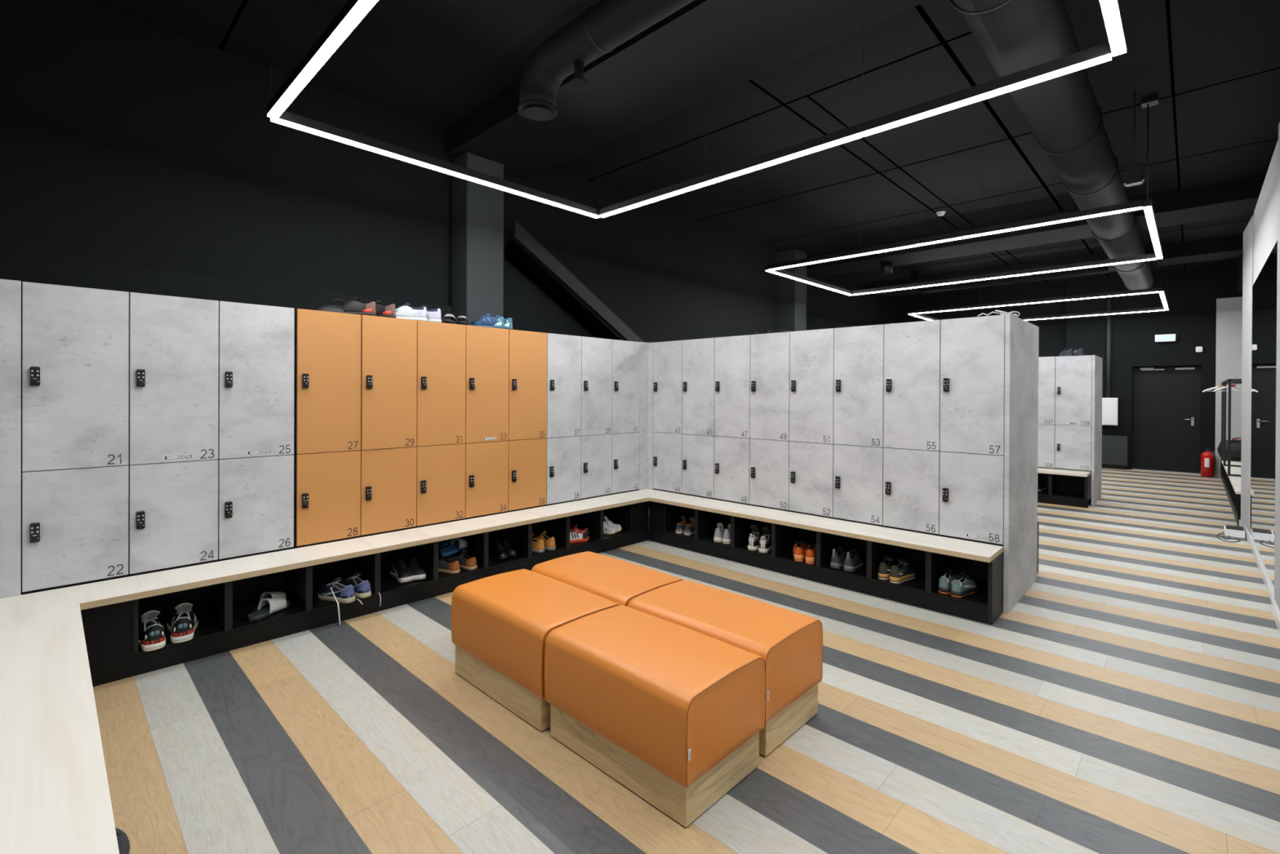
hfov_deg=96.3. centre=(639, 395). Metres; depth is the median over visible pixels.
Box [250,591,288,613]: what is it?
sandal
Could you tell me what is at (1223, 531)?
cable
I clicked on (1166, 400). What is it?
door
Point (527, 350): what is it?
cabinet
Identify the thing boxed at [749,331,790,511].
cabinet
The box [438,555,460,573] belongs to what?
sneaker
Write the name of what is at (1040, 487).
sneaker
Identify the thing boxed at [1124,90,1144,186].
box
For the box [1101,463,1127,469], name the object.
baseboard
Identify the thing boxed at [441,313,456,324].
sandal
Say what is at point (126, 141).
wall
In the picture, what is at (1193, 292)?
wall
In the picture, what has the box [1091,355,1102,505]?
end panel
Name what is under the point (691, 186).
diffuser
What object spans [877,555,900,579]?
sneaker
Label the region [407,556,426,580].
sneaker
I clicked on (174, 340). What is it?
cabinet
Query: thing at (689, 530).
sneaker
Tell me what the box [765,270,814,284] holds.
diffuser
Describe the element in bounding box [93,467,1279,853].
floor
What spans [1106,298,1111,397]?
pipe
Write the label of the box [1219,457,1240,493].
bench
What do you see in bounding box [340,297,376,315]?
sneaker
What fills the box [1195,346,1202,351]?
sensor
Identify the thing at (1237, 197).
ceiling beam
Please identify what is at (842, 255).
diffuser
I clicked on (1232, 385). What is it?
clothes hanger
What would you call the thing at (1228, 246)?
ceiling beam
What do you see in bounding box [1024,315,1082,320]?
diffuser
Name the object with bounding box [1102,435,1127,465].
cabinet
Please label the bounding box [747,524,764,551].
sneaker
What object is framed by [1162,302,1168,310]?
diffuser
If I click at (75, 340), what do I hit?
cabinet
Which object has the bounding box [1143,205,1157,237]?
diffuser
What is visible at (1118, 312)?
diffuser
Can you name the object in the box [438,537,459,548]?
sandal
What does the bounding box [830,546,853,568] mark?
sneaker
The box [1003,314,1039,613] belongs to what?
end panel
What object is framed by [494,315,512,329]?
sneaker
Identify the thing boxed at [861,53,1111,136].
diffuser
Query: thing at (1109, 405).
upper cabinet
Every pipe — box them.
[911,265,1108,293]
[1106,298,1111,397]
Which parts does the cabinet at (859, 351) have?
door, door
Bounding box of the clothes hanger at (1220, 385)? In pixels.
[1202,381,1239,392]
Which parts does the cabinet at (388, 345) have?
door, door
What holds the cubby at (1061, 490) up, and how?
on the floor
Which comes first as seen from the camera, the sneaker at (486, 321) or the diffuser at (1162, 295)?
the sneaker at (486, 321)
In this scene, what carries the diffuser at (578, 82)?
attached to the ventilation duct at (605, 25)
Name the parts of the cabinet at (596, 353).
door, door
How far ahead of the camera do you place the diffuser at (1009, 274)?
7.65 m
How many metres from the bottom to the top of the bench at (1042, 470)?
0.032 m
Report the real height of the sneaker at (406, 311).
0.139 m
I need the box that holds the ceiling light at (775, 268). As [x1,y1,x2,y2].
[765,142,1162,295]
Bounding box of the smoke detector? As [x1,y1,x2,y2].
[936,210,945,216]
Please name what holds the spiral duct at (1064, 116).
hanging from the ceiling
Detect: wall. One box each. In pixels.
[0,0,900,493]
[900,262,1242,475]
[1235,130,1278,294]
[1240,121,1279,610]
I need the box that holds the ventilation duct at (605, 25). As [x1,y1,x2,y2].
[517,0,694,120]
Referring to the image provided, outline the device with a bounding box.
[1223,524,1244,538]
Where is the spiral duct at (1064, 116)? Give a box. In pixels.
[948,0,1155,290]
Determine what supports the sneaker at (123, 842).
on the floor
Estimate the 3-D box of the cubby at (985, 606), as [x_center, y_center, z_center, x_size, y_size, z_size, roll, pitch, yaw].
[1.418,1.224,4.937,2.980,0.444,0.739,0,0,44]
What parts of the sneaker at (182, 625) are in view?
collar trim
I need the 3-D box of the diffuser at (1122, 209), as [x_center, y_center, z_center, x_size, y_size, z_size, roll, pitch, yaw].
[3.706,-1.545,5.107,1.156,0.010,0.046,0,0,44]
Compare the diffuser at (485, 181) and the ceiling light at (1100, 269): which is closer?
the diffuser at (485, 181)
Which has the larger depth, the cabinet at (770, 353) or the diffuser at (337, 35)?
the cabinet at (770, 353)
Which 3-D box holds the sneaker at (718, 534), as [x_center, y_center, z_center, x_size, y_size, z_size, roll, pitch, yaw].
[0.746,1.244,5.294,0.120,0.156,0.296,0,0,23]
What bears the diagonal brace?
attached to the wall at (126, 141)
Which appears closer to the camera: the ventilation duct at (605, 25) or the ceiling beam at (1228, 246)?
the ventilation duct at (605, 25)
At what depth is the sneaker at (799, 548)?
4.61 m
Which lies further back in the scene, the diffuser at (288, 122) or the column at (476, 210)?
the column at (476, 210)
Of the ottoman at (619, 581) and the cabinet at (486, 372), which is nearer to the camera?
the ottoman at (619, 581)
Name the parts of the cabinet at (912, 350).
door, door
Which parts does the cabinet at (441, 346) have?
door, door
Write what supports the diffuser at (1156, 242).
attached to the ceiling light at (775, 268)
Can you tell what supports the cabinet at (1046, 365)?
on the cubby at (1061, 490)
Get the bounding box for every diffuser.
[267,23,351,119]
[271,117,471,179]
[341,0,377,29]
[469,177,599,217]
[569,60,587,88]
[599,182,707,217]
[705,133,862,185]
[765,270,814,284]
[768,253,862,271]
[813,284,852,295]
[852,284,933,295]
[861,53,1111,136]
[861,233,982,255]
[909,313,932,320]
[911,307,980,314]
[933,272,1032,285]
[980,300,1061,307]
[982,206,1142,235]
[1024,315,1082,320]
[1032,257,1155,274]
[1062,291,1158,301]
[1083,310,1164,316]
[1099,0,1126,56]
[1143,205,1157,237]
[1151,236,1162,258]
[1159,291,1166,302]
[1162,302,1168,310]
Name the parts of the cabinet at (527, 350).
door, door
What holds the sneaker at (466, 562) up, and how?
on the cubby at (111, 631)
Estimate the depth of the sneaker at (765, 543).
4.85 m
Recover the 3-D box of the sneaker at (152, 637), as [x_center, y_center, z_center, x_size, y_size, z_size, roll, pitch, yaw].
[-2.626,1.225,3.072,0.139,0.178,0.316,0,0,-45]
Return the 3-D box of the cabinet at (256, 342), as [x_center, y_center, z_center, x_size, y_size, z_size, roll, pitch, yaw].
[-2.536,0.209,3.721,0.542,1.554,0.399,0,0,44]
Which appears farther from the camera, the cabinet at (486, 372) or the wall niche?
the wall niche
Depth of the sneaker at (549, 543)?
4.88 m
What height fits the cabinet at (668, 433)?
1.554 m
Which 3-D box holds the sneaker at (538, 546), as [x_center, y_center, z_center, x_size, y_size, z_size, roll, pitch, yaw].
[-0.936,1.240,4.872,0.291,0.150,0.116,0,0,33]
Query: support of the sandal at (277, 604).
on the cubby at (111, 631)
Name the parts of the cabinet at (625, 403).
door, door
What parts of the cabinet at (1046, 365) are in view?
door, door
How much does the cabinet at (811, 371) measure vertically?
1.554 m
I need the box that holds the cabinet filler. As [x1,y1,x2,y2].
[638,342,654,489]
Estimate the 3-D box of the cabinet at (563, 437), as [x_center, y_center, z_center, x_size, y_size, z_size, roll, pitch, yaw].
[-0.861,0.211,5.457,0.542,1.554,0.399,0,0,44]
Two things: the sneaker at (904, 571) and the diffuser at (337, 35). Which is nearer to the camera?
the diffuser at (337, 35)
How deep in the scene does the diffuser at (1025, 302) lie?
9.75 m
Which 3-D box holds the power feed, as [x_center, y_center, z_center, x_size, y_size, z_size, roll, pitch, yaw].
[4.161,-2.010,4.683,0.100,0.820,0.100,0,0,44]
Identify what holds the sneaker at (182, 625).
on the cubby at (111, 631)
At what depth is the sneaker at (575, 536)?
5.15 m
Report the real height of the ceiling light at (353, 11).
0.884 m
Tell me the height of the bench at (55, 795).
0.032 m
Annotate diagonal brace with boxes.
[505,221,644,342]
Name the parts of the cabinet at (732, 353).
door, door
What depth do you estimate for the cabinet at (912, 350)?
4.24 m
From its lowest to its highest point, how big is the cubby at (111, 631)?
0.444 m
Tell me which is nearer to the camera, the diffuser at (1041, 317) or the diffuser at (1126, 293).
the diffuser at (1126, 293)
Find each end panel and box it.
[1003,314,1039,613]
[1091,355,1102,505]
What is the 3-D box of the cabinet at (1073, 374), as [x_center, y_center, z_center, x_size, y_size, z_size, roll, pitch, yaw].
[6.159,0.235,8.074,0.399,1.554,0.902,0,0,44]
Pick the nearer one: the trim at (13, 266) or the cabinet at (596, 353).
the trim at (13, 266)
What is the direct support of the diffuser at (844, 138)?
attached to the ceiling light at (353, 11)
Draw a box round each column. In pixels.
[448,152,503,325]
[774,248,806,331]
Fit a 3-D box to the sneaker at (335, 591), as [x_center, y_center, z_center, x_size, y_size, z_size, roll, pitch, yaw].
[-1.963,1.298,3.696,0.348,0.246,0.149,0,0,34]
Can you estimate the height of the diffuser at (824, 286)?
0.010 m
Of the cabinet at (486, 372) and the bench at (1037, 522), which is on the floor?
the bench at (1037, 522)
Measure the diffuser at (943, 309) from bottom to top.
0.010 m
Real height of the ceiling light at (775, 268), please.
0.884 m
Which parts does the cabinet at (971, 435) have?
door, door, reserved plate, cable coil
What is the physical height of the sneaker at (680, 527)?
0.152 m
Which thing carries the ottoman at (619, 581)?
on the floor
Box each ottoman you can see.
[451,568,620,732]
[531,551,683,606]
[544,604,765,827]
[626,579,822,757]
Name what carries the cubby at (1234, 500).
on the floor
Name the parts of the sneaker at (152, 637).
collar trim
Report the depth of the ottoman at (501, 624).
2.72 m
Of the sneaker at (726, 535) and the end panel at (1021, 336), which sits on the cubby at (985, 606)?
the sneaker at (726, 535)
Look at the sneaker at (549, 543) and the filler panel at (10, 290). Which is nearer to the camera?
the filler panel at (10, 290)
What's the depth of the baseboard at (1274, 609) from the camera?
4.36 m
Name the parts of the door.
handle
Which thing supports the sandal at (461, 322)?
on the cabinet at (486, 372)
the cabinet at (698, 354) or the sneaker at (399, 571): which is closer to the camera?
the sneaker at (399, 571)
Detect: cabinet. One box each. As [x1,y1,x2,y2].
[22,281,128,593]
[128,292,218,575]
[217,301,294,560]
[293,308,360,547]
[360,315,417,536]
[415,320,466,527]
[464,324,508,519]
[506,328,546,511]
[545,333,581,505]
[579,336,612,499]
[610,339,639,494]
[653,340,683,493]
[681,337,715,498]
[714,334,750,504]
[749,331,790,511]
[789,328,834,518]
[833,324,884,526]
[883,320,940,535]
[939,310,1019,545]
[1037,356,1055,468]
[1054,355,1092,471]
[1102,397,1118,425]
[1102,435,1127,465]
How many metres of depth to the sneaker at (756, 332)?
5.46 m
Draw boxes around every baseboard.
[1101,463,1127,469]
[1239,519,1279,634]
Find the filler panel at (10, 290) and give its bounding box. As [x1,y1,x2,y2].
[0,279,21,598]
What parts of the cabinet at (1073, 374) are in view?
door, door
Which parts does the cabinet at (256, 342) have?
door, door, reserved plate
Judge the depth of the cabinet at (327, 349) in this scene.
3.84 m
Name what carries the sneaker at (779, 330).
on the cabinet at (770, 353)
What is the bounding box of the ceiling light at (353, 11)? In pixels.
[266,0,1127,217]
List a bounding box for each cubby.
[49,493,648,686]
[648,493,1003,624]
[1037,467,1091,507]
[1220,459,1240,526]
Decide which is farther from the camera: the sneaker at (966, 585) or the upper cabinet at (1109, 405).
the upper cabinet at (1109, 405)
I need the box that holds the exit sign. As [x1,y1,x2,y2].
[1155,333,1175,342]
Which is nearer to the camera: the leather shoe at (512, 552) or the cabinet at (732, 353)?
the leather shoe at (512, 552)
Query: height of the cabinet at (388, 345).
1.554 m
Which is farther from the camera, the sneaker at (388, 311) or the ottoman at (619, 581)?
the sneaker at (388, 311)
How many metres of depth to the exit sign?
10.93 m
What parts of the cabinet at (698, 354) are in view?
door, door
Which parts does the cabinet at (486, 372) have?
door, door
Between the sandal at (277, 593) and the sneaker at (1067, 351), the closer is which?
the sandal at (277, 593)
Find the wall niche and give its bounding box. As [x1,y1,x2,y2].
[1214,296,1242,476]
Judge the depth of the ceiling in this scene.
4.80 m
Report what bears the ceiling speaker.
hanging from the ceiling beam at (1237, 197)
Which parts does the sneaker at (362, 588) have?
collar trim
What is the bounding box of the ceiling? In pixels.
[81,0,1279,299]
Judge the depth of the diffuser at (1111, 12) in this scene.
2.40 m
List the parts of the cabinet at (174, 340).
door, door, reserved plate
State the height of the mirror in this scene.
2.480 m
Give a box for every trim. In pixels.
[0,251,451,597]
[218,0,1279,284]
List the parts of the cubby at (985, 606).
blank panel, panel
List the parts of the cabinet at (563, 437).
door, door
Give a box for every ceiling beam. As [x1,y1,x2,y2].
[444,0,928,179]
[806,175,1261,276]
[873,234,1243,297]
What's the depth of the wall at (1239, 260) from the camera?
9.16 m
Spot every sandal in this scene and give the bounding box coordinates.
[247,597,289,621]
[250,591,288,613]
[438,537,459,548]
[440,537,467,556]
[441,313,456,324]
[455,315,468,324]
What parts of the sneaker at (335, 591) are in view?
collar trim, heel panel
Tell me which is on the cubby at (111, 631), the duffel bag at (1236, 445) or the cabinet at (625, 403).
the cabinet at (625, 403)
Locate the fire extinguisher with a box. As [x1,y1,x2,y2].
[1200,446,1215,476]
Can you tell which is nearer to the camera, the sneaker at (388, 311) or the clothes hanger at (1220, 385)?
the sneaker at (388, 311)
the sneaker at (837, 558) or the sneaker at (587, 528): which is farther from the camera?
the sneaker at (587, 528)
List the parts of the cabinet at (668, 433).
door, door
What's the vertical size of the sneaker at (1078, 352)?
0.134 m
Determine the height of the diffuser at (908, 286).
0.010 m
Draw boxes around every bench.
[0,488,1003,853]
[1036,522,1039,573]
[1037,467,1090,476]
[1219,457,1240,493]
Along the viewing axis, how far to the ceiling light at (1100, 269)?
9.93 m
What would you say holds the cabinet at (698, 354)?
on the cubby at (985, 606)
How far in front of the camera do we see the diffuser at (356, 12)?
2.34 m
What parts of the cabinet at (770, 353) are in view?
door, door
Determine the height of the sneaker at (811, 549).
0.129 m
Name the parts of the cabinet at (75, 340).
door, door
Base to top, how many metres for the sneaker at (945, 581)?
0.138 m
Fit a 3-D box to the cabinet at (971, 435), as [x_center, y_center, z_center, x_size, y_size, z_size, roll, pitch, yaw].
[2.651,0.210,4.268,0.509,1.598,0.992,0,0,44]
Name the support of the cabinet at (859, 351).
on the cubby at (985, 606)
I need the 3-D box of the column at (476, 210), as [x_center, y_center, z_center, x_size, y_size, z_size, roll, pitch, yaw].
[-1.593,-0.511,5.515,0.400,3.880,0.390,0,0,44]
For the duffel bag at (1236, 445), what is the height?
0.398 m
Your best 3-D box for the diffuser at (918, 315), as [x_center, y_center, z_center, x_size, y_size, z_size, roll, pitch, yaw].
[5.583,-1.559,11.404,0.046,0.010,1.238,0,0,44]
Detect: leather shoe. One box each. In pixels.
[488,539,508,559]
[501,537,516,556]
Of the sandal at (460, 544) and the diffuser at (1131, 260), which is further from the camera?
the diffuser at (1131, 260)
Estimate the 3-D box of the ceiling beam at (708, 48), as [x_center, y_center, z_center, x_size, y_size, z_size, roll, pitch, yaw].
[0.478,-2.319,3.685,5.500,0.230,0.850,0,0,44]
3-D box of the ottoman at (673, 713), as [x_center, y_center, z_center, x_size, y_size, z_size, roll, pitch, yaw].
[0.044,1.221,2.335,0.782,0.456,0.494,0,0,44]
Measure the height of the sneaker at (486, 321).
0.130 m
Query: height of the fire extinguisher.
0.541 m
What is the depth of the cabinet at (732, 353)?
5.36 m
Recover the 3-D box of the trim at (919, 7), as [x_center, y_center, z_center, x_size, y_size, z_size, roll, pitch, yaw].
[3.555,-2.430,6.658,5.800,0.004,15.600,0,0,44]
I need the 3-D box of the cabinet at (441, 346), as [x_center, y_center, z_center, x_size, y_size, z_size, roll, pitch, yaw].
[-1.694,0.210,4.594,0.542,1.554,0.399,0,0,44]
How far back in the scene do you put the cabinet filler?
6.07 m
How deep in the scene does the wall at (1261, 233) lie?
5.38 m
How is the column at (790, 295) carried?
on the floor
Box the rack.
[1221,378,1241,476]
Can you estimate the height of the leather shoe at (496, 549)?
0.133 m
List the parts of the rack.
frame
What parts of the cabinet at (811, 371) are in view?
door, door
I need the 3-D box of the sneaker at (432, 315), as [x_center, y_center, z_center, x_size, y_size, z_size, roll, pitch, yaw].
[-1.700,-0.636,4.491,0.296,0.139,0.116,0,0,4]
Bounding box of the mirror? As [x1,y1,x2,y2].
[1250,240,1277,591]
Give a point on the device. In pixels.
(1237, 531)
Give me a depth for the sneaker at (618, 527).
5.52 m
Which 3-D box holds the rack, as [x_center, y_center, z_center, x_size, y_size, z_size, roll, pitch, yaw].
[8.908,0.424,8.369,0.531,1.290,2.526,0,0,44]
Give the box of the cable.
[1217,531,1240,542]
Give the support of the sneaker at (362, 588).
on the cubby at (111, 631)
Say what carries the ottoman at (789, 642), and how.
on the floor
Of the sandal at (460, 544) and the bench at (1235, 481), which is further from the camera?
the bench at (1235, 481)
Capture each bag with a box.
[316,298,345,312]
[1217,436,1241,460]
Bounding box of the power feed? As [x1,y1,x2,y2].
[1141,94,1158,199]
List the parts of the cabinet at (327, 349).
door, door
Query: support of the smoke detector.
attached to the ceiling
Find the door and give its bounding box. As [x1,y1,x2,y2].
[1132,364,1201,474]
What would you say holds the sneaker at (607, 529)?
on the cubby at (111, 631)
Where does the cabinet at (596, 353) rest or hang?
on the cubby at (111, 631)
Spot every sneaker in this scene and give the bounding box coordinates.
[115,827,129,853]
[138,610,165,651]
[166,602,198,643]
[317,577,355,625]
[337,572,381,606]
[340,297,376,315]
[374,300,395,318]
[390,558,413,582]
[395,302,426,320]
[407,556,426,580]
[421,305,441,322]
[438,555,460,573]
[445,549,477,570]
[469,313,504,328]
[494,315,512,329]
[532,533,544,553]
[533,530,555,551]
[569,524,589,539]
[569,526,587,543]
[603,515,622,533]
[603,521,615,534]
[675,515,691,533]
[684,517,694,535]
[713,522,728,542]
[722,524,730,544]
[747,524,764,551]
[754,328,767,334]
[758,526,771,553]
[766,327,787,333]
[792,541,806,561]
[804,543,816,564]
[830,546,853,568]
[844,549,863,572]
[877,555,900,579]
[889,558,915,583]
[937,568,961,593]
[950,572,977,597]
[1037,480,1044,491]
[1059,346,1073,355]
[1073,346,1084,355]
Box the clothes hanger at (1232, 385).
[1213,382,1241,391]
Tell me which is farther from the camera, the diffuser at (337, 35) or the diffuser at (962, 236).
the diffuser at (962, 236)
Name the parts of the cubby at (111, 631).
blank panel, blank panel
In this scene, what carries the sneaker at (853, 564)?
on the cubby at (985, 606)
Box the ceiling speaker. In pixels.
[880,262,892,274]

